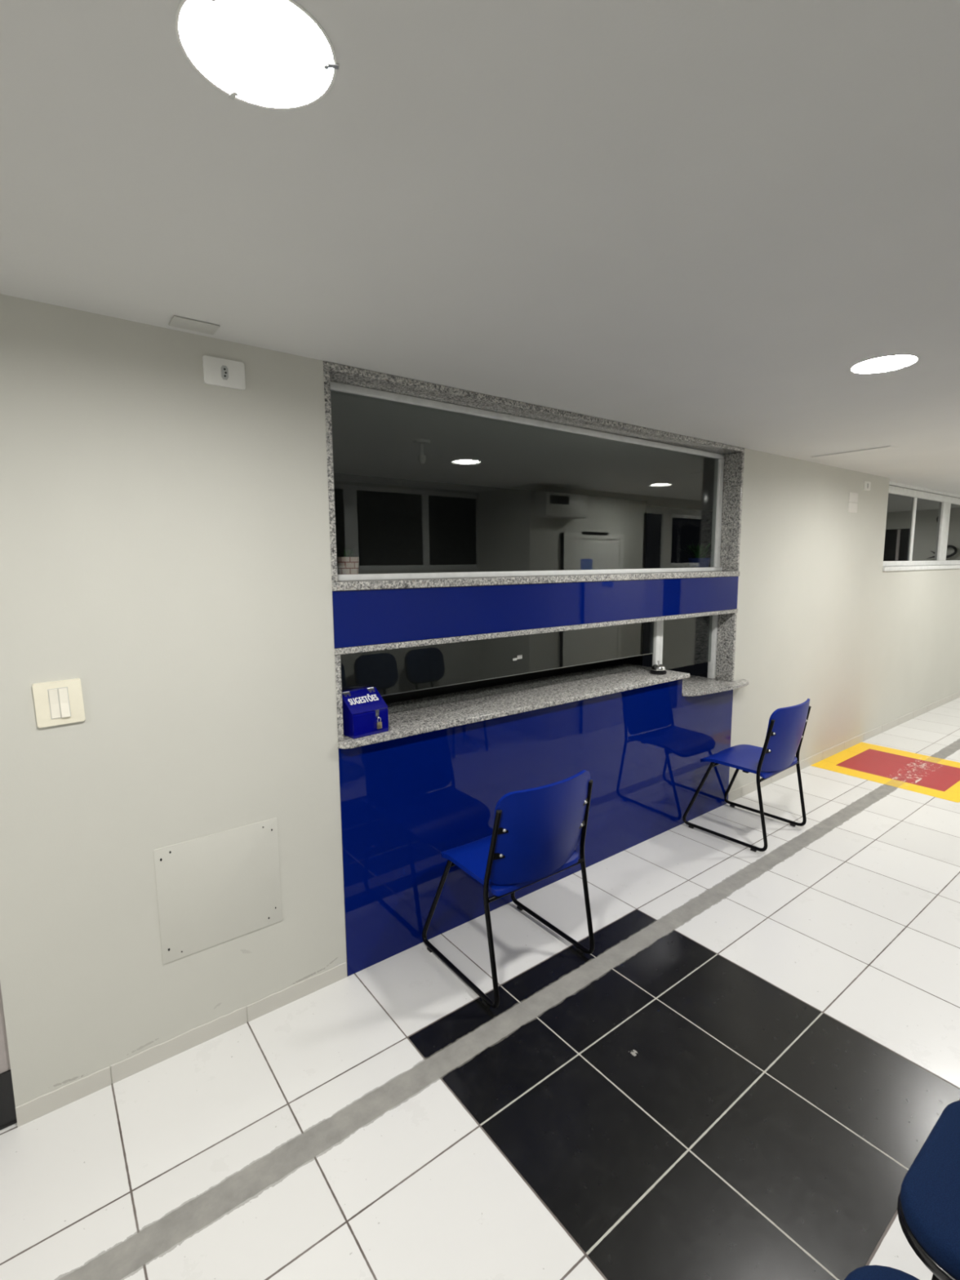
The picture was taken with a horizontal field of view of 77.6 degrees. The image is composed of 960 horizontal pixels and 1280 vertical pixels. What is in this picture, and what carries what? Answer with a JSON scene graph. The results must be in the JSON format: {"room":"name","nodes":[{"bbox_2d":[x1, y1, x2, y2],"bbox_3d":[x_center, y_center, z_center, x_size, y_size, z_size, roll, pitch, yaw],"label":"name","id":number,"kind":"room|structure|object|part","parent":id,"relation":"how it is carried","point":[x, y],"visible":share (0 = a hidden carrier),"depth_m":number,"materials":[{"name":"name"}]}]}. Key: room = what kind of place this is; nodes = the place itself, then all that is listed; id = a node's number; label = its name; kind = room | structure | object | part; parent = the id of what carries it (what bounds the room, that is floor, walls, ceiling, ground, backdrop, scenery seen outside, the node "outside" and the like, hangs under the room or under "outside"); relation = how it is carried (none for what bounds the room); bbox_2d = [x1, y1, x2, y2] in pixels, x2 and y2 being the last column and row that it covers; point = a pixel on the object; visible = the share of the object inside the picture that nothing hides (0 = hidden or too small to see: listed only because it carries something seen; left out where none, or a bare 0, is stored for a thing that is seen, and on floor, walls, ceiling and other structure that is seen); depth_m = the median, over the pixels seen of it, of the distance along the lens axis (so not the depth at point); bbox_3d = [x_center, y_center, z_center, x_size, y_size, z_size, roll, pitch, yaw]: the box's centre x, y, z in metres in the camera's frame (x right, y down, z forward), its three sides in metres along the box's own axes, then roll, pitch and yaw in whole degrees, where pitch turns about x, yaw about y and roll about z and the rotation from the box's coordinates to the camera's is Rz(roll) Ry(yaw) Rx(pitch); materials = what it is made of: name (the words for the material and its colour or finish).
{"room":"reception waiting area","nodes":[
{"label":"reception waiting area","id":0,"kind":"room"},
{"bbox_2d":[0,0,959,511],"bbox_3d":[1.827,-1.373,4.129,14.600,0.120,5.900,-6,9,-37],"label":"ceiling","id":1,"kind":"structure","parent":0,"point":[695,219],"depth_m":1.30,"materials":[{"name":"paint"}]},
{"bbox_2d":[168,315,219,334],"bbox_3d":[-0.907,-0.999,1.896,0.134,0.006,0.086,-6,9,-37],"label":"cover plate","id":2,"kind":"object","parent":1,"relation":"attached to","point":[176,322],"visible":1,"depth_m":1.89,"materials":[{"name":"white plastic"}]},
{"bbox_2d":[174,0,338,110],"bbox_3d":[-0.330,-0.887,0.890,0.225,0.033,0.228,-6,9,-37],"label":"recessed light","id":3,"kind":"object","parent":1,"relation":"in","point":[266,54],"visible":0.99,"depth_m":0.90,"materials":[{"name":"white plastic"}]},
{"bbox_2d":[413,439,430,463],"bbox_3d":[-0.362,-1.170,3.723,0.110,0.141,0.110,-6,9,-37],"label":"security camera","id":4,"kind":"object","parent":1,"relation":"attached to","point":[422,459],"visible":1,"depth_m":3.71,"materials":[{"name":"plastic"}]},
{"bbox_3d":[-0.362,-1.182,3.721,0.022,0.080,0.022,-6,9,-37],"label":"rod","id":5,"kind":"part","parent":4,"relation":"part of","materials":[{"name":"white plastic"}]},
{"bbox_2d":[809,445,900,458],"bbox_3d":[2.668,-1.332,4.255,0.180,0.007,0.530,-6,9,-37],"label":"trim","id":6,"kind":"structure","parent":1,"relation":"attached to","point":[887,447],"depth_m":4.22,"materials":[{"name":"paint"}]},
{"bbox_2d":[849,354,919,373],"bbox_3d":[1.579,-1.089,2.336,0.225,0.033,0.228,-6,9,-37],"label":"recessed light","id":7,"kind":"object","parent":1,"relation":"in","point":[891,362],"visible":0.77,"depth_m":2.37,"materials":[{"name":"metal"}]},
{"bbox_3d":[1.579,-1.098,2.334,0.215,0.011,0.215,-6,9,-37],"label":"lamp shade","id":8,"kind":"part","parent":7,"relation":"part of","materials":[{"name":"white"}]},
{"bbox_2d":[0,672,959,1279],"bbox_3d":[1.848,1.240,4.466,14.600,0.120,5.900,-6,9,-37],"label":"floor","id":9,"kind":"structure","parent":0,"point":[747,1068],"depth_m":1.99,"materials":[{"name":"white tile"}]},
{"bbox_2d":[422,769,594,1008],"bbox_3d":[0.127,0.978,2.646,0.561,0.893,0.606,-6,9,-36],"label":"chair","id":10,"kind":"object","parent":9,"relation":"on","point":[535,837],"visible":1,"depth_m":2.39,"materials":[{"name":"blue plastic"}]},
{"bbox_3d":[-0.082,1.024,2.518,0.066,0.816,0.568,-6,9,-36],"label":"frame","id":11,"kind":"part","parent":10,"relation":"part of","materials":[{"name":"black metal"}]},
{"bbox_3d":[0.113,0.964,2.663,0.483,0.072,0.457,-6,9,-36],"label":"seat","id":12,"kind":"part","parent":10,"relation":"part of","materials":[{"name":"blue plastic"}]},
{"bbox_3d":[0.267,0.766,2.428,0.518,0.418,0.132,-6,9,-36],"label":"backrest","id":13,"kind":"part","parent":10,"relation":"part of","materials":[{"name":"blue plastic"}]},
{"bbox_3d":[0.314,0.983,2.811,0.066,0.816,0.568,-6,9,-36],"label":"frame","id":14,"kind":"part","parent":10,"relation":"part of","materials":[{"name":"black metal"}]},
{"bbox_2d":[682,698,811,852],"bbox_3d":[1.758,0.803,3.897,0.561,0.893,0.606,-6,9,-39],"label":"chair","id":15,"kind":"object","parent":9,"relation":"on","point":[786,728],"visible":1,"depth_m":3.67,"materials":[{"name":"blue plastic"}]},
{"bbox_3d":[1.555,0.850,3.759,0.066,0.816,0.568,-6,9,-39],"label":"frame","id":16,"kind":"part","parent":15,"relation":"part of","materials":[{"name":"black metal"}]},
{"bbox_3d":[1.744,0.790,3.913,0.483,0.072,0.457,-6,9,-39],"label":"seat","id":17,"kind":"part","parent":15,"relation":"part of","materials":[{"name":"blue plastic"}]},
{"bbox_3d":[1.938,0.807,4.070,0.066,0.816,0.568,-6,9,-39],"label":"frame","id":18,"kind":"part","parent":15,"relation":"part of","materials":[{"name":"black metal"}]},
{"bbox_3d":[1.907,0.591,3.685,0.518,0.418,0.132,-6,9,-39],"label":"backrest","id":19,"kind":"part","parent":15,"relation":"part of","materials":[{"name":"blue plastic"}]},
{"bbox_2d":[844,1265,919,1279],"bbox_3d":[0.742,1.201,0.789,0.491,0.898,0.589,-6,9,-37],"label":"upholstered chair","id":20,"kind":"object","parent":9,"relation":"on","point":[867,1272],"visible":1,"depth_m":1.09,"materials":[{"name":"blue fabric"}]},
{"bbox_2d":[810,742,959,802],"bbox_3d":[3.592,1.087,5.068,1.080,0.001,1.030,-6,9,-37],"label":"floor marking","id":21,"kind":"object","parent":9,"relation":"on","point":[936,777],"depth_m":5.05,"materials":[{"name":"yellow paint"}]},
{"bbox_2d":[897,1100,959,1279],"bbox_3d":[1.189,1.153,1.127,0.491,0.898,0.589,-6,9,-37],"label":"upholstered chair","id":22,"kind":"object","parent":9,"relation":"on","point":[928,1205],"visible":1,"depth_m":1.22,"materials":[{"name":"blue fabric"}]},
{"bbox_3d":[1.020,1.421,1.089,0.043,0.378,0.392,-6,9,-37],"label":"leg frame","id":23,"kind":"part","parent":22,"relation":"part of","materials":[{"name":"black metal"}]},
{"bbox_2d":[0,293,959,1106],"bbox_3d":[2.989,-0.193,5.207,11.356,2.515,0.160,-6,9,-37],"label":"wall","id":24,"kind":"structure","parent":0,"point":[165,544],"depth_m":2.06,"materials":[{"name":"paint"}]},
{"bbox_2d":[31,678,85,728],"bbox_3d":[-1.296,0.194,1.840,0.122,0.136,0.018,-8,10,-37],"label":"light switch","id":25,"kind":"object","parent":24,"relation":"attached to","point":[55,702],"visible":1,"depth_m":1.84,"materials":[{"name":"beige plastic"}]},
{"bbox_2d":[15,961,346,1127],"bbox_3d":[-1.016,1.457,2.220,1.122,0.070,0.004,-6,9,-37],"label":"baseboard","id":26,"kind":"structure","parent":24,"relation":"attached to","point":[37,1108],"depth_m":2.14,"materials":[{"name":"tile"}]},
{"bbox_2d":[153,817,282,964],"bbox_3d":[-0.951,0.915,2.204,0.424,0.426,0.006,-6,9,-37],"label":"access panel","id":27,"kind":"object","parent":24,"relation":"attached to","point":[212,890],"visible":1,"depth_m":2.19,"materials":[{"name":"paint"}]},
{"bbox_2d":[202,355,245,390],"bbox_3d":[-0.871,-0.910,2.035,0.134,0.090,0.012,-6,9,-37],"label":"power socket","id":28,"kind":"object","parent":24,"relation":"attached to","point":[217,371],"visible":1,"depth_m":2.03,"materials":[{"name":"white plastic"}]},
{"bbox_2d":[221,364,228,380],"bbox_3d":[-0.869,-0.910,2.032,0.023,0.046,0.002,-6,9,-37],"label":"socket","id":29,"kind":"object","parent":28,"relation":"attached to","point":[224,368],"depth_m":2.03,"materials":[{"name":"white plastic"}]},
{"bbox_2d":[323,368,337,582],"bbox_3d":[-0.633,-0.635,2.378,0.024,0.800,0.194,-6,9,-37],"label":"trim","id":30,"kind":"structure","parent":24,"relation":"attached to","point":[326,371],"depth_m":2.30,"materials":[{"name":"grey stone"}]},
{"bbox_2d":[334,654,343,741],"bbox_3d":[-0.626,0.226,2.489,0.024,0.354,0.194,-6,9,-37],"label":"trim","id":31,"kind":"structure","parent":24,"relation":"attached to","point":[337,657],"depth_m":2.41,"materials":[{"name":"grey stone"}]},
{"bbox_2d":[337,663,689,748],"bbox_3d":[0.247,0.305,3.319,2.406,0.026,0.502,-6,9,-37],"label":"countertop","id":32,"kind":"structure","parent":24,"relation":"on","point":[432,713],"depth_m":3.17,"materials":[{"name":"grey stone"}]},
{"bbox_2d":[342,686,388,738],"bbox_3d":[-0.498,0.306,2.552,0.180,0.180,0.154,-7,10,-42],"label":"box","id":33,"kind":"object","parent":32,"relation":"on","point":[365,712],"visible":0.99,"depth_m":2.51,"materials":[{"name":"blue plastic"}]},
{"bbox_3d":[-0.492,0.257,2.535,0.176,0.003,0.123,-7,47,-42],"label":"lid","id":34,"kind":"part","parent":33,"relation":"part of","materials":[{"name":"blue plastic"}]},
{"bbox_2d":[649,660,666,675],"bbox_3d":[1.150,0.174,3.846,0.102,0.083,0.102,-6,9,-37],"label":"bell","id":35,"kind":"object","parent":32,"relation":"on","point":[658,668],"visible":1,"depth_m":3.81,"materials":[{"name":"silver metal"}]},
{"bbox_2d":[329,381,724,581],"bbox_3d":[0.519,-0.765,3.310,2.948,0.800,0.070,-6,9,-37],"label":"window","id":36,"kind":"structure","parent":24,"relation":"in","point":[335,387],"depth_m":3.12,"materials":[{"name":"white metal"}]},
{"bbox_3d":[0.509,-1.147,3.269,2.948,0.030,0.047,-6,9,-37],"label":"frame","id":37,"kind":"part","parent":36,"relation":"part of","materials":[{"name":"white metal"}]},
{"bbox_3d":[0.522,-0.381,3.359,2.948,0.026,0.070,-6,9,-37],"label":"frame","id":38,"kind":"part","parent":36,"relation":"part of","materials":[{"name":"white metal"}]},
{"bbox_3d":[1.665,-0.885,4.188,0.050,0.743,0.044,-6,9,-37],"label":"frame","id":39,"kind":"part","parent":36,"relation":"part of","materials":[{"name":"white metal"}]},
{"bbox_2d":[323,360,744,454],"bbox_3d":[0.544,-1.171,3.220,2.998,0.026,0.194,-6,9,-37],"label":"trim","id":40,"kind":"structure","parent":24,"relation":"attached to","point":[339,373],"depth_m":2.83,"materials":[{"name":"grey stone"}]},
{"bbox_2d":[337,679,733,976],"bbox_3d":[0.614,0.816,3.405,2.996,1.011,0.014,-6,9,-37],"label":"wall panel","id":41,"kind":"object","parent":24,"relation":"attached to","point":[406,802],"visible":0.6,"depth_m":2.95,"materials":[{"name":"paint"}]},
{"bbox_2d":[331,570,739,591],"bbox_3d":[0.490,-0.355,3.406,2.998,0.034,0.412,-6,9,-37],"label":"trim","id":42,"kind":"structure","parent":24,"relation":"on","point":[471,581],"depth_m":2.89,"materials":[{"name":"grey stone"}]},
{"bbox_2d":[337,547,359,574],"bbox_3d":[-0.574,-0.332,2.600,0.094,0.143,0.114,1,8,12],"label":"potted plant","id":43,"kind":"object","parent":42,"relation":"on","point":[348,564],"visible":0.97,"depth_m":2.56,"materials":[{"name":"green plant"}]},
{"bbox_3d":[-0.573,-0.311,2.600,0.092,0.100,0.092,-6,9,-37],"label":"pot","id":44,"kind":"part","parent":43,"relation":"part of","materials":[{"name":"brick"}]},
{"bbox_2d":[679,542,719,567],"bbox_3d":[1.570,-0.598,4.256,0.278,0.212,0.224,1,7,10],"label":"potted plant","id":45,"kind":"object","parent":42,"relation":"on","point":[699,553],"visible":0.96,"depth_m":4.21,"materials":[{"name":"green plant"}]},
{"bbox_3d":[1.567,-0.539,4.265,0.156,0.092,0.156,-6,9,-37],"label":"pot","id":46,"kind":"part","parent":45,"relation":"part of","materials":[{"name":"blue"}]},
{"bbox_2d":[332,576,738,648],"bbox_3d":[0.606,-0.206,3.273,2.996,0.227,0.014,-6,9,-37],"label":"wall panel","id":47,"kind":"object","parent":24,"relation":"attached to","point":[371,616],"visible":0.93,"depth_m":2.91,"materials":[{"name":"paint"}]},
{"bbox_2d":[334,608,737,654],"bbox_3d":[0.555,-0.088,3.357,2.998,0.025,0.200,-6,9,-37],"label":"trim","id":48,"kind":"structure","parent":24,"relation":"attached to","point":[366,648],"depth_m":2.92,"materials":[{"name":"grey stone"}]},
{"bbox_2d":[381,614,718,696],"bbox_3d":[0.521,0.161,3.436,2.946,0.486,0.053,-6,9,-37],"label":"window","id":49,"kind":"structure","parent":24,"relation":"in","point":[658,626],"depth_m":3.90,"materials":[{"name":"white metal"}]},
{"bbox_3d":[1.146,0.032,3.886,0.034,0.355,0.028,-6,9,-37],"label":"frame","id":50,"kind":"part","parent":49,"relation":"part of","materials":[{"name":"white metal"}]},
{"bbox_3d":[1.170,0.027,3.923,0.042,0.355,0.047,-6,9,-37],"label":"frame","id":51,"kind":"part","parent":49,"relation":"part of","materials":[{"name":"white metal"}]},
{"bbox_3d":[1.681,0.038,4.312,0.029,0.486,0.048,-6,9,-37],"label":"frame","id":52,"kind":"part","parent":49,"relation":"part of","materials":[{"name":"white metal"}]},
{"bbox_2d":[681,675,748,696],"bbox_3d":[1.518,0.310,4.227,0.735,0.024,0.496,-6,9,-37],"label":"countertop","id":53,"kind":"structure","parent":24,"relation":"on","point":[693,686],"depth_m":4.11,"materials":[{"name":"grey stone"}]},
{"bbox_2d":[706,613,737,681],"bbox_3d":[1.736,0.042,4.287,0.024,0.486,0.194,-6,9,-37],"label":"trim","id":54,"kind":"structure","parent":24,"relation":"attached to","point":[726,623],"depth_m":4.25,"materials":[{"name":"grey stone"}]},
{"bbox_2d":[720,452,744,570],"bbox_3d":[1.729,-0.885,4.167,0.024,0.800,0.194,-6,9,-37],"label":"trim","id":55,"kind":"structure","parent":24,"relation":"attached to","point":[733,476],"depth_m":4.13,"materials":[{"name":"grey stone"}]},
{"bbox_2d":[728,691,959,801],"bbox_3d":[4.682,0.849,6.536,7.222,0.081,0.004,-6,9,-37],"label":"baseboard","id":56,"kind":"structure","parent":24,"relation":"attached to","point":[751,787],"depth_m":5.48,"materials":[{"name":"paint"}]},
{"bbox_2d":[847,502,857,512],"bbox_3d":[3.227,-1.146,5.171,0.180,0.080,0.006,-6,9,-37],"label":"blank plate","id":57,"kind":"object","parent":24,"relation":"attached to","point":[852,507],"visible":1,"depth_m":5.16,"materials":[{"name":"white plastic"}]},
{"bbox_2d":[848,492,857,502],"bbox_3d":[3.227,-1.232,5.160,0.180,0.080,0.006,-6,9,-37],"label":"blank plate","id":58,"kind":"object","parent":24,"relation":"attached to","point":[853,497],"visible":1,"depth_m":5.15,"materials":[{"name":"white plastic"}]},
{"bbox_2d":[863,480,871,490],"bbox_3d":[3.439,-1.369,5.300,0.130,0.075,0.012,-6,9,-37],"label":"power socket","id":59,"kind":"object","parent":24,"relation":"attached to","point":[867,485],"visible":1,"depth_m":5.29,"materials":[{"name":"white plastic"}]},
{"bbox_2d":[882,480,959,571],"bbox_3d":[5.459,-1.266,6.945,4.139,0.870,0.143,-6,9,-37],"label":"window","id":60,"kind":"structure","parent":24,"relation":"in","point":[922,525],"depth_m":6.48,"materials":[{"name":"white metal"}]},
{"bbox_3d":[4.255,-1.140,6.091,0.778,0.661,0.006,-6,9,-37],"label":"pane","id":61,"kind":"part","parent":60,"relation":"part of","materials":[{"name":"clear glass"}]},
{"bbox_3d":[4.591,-1.176,6.349,0.070,0.662,0.035,-6,9,-37],"label":"frame","id":62,"kind":"part","parent":60,"relation":"part of","materials":[{"name":"white metal"}]},
{"bbox_3d":[5.472,-0.854,6.977,4.129,0.043,0.098,-6,9,-37],"label":"sill","id":63,"kind":"part","parent":60,"relation":"part of","materials":[{"name":"white metal"}]},
{"bbox_3d":[5.434,-0.910,7.028,4.139,0.052,0.050,-6,9,-37],"label":"frame","id":64,"kind":"part","parent":60,"relation":"part of","materials":[{"name":"white metal"}]},
{"bbox_3d":[5.428,-1.628,6.935,4.139,0.070,0.050,-6,9,-37],"label":"frame","id":65,"kind":"part","parent":60,"relation":"part of","materials":[{"name":"white metal"}]},
{"bbox_3d":[4.950,-1.214,6.618,0.828,0.661,0.006,-6,9,-37],"label":"pane","id":66,"kind":"part","parent":60,"relation":"part of","materials":[{"name":"clear glass"}]},
{"bbox_3d":[5.381,-1.259,6.941,0.250,0.662,0.045,-6,9,-37],"label":"frame","id":67,"kind":"part","parent":60,"relation":"part of","materials":[{"name":"white metal"}]},
{"bbox_3d":[5.804,-1.304,7.265,0.818,0.661,0.006,-6,9,-37],"label":"pane","id":68,"kind":"part","parent":60,"relation":"part of","materials":[{"name":"clear glass"}]},
{"bbox_2d":[333,472,646,703],"bbox_3d":[-0.306,-0.263,5.951,5.982,2.515,0.150,-6,9,-37],"label":"wall","id":69,"kind":"structure","parent":0,"point":[393,525],"depth_m":6.05,"materials":[{"name":"glass"}]},
{"bbox_3d":[-2.691,0.408,0.904,2.944,2.515,0.160,-6,9,-37],"label":"wall","id":70,"kind":"structure","parent":0,"visible":0},
{"bbox_2d":[0,983,17,1129],"bbox_3d":[-1.890,0.536,1.485,0.994,2.100,0.046,-6,9,-37],"label":"door","id":71,"kind":"structure","parent":70,"relation":"in","point":[7,1107],"depth_m":1.87,"materials":[{"name":"grey paint"}]},
{"bbox_3d":[-1.870,1.486,1.592,0.994,0.184,0.006,-6,9,-37],"label":"kick plate","id":72,"kind":"part","parent":71,"relation":"part of","materials":[{"name":"metal"}]}
]}

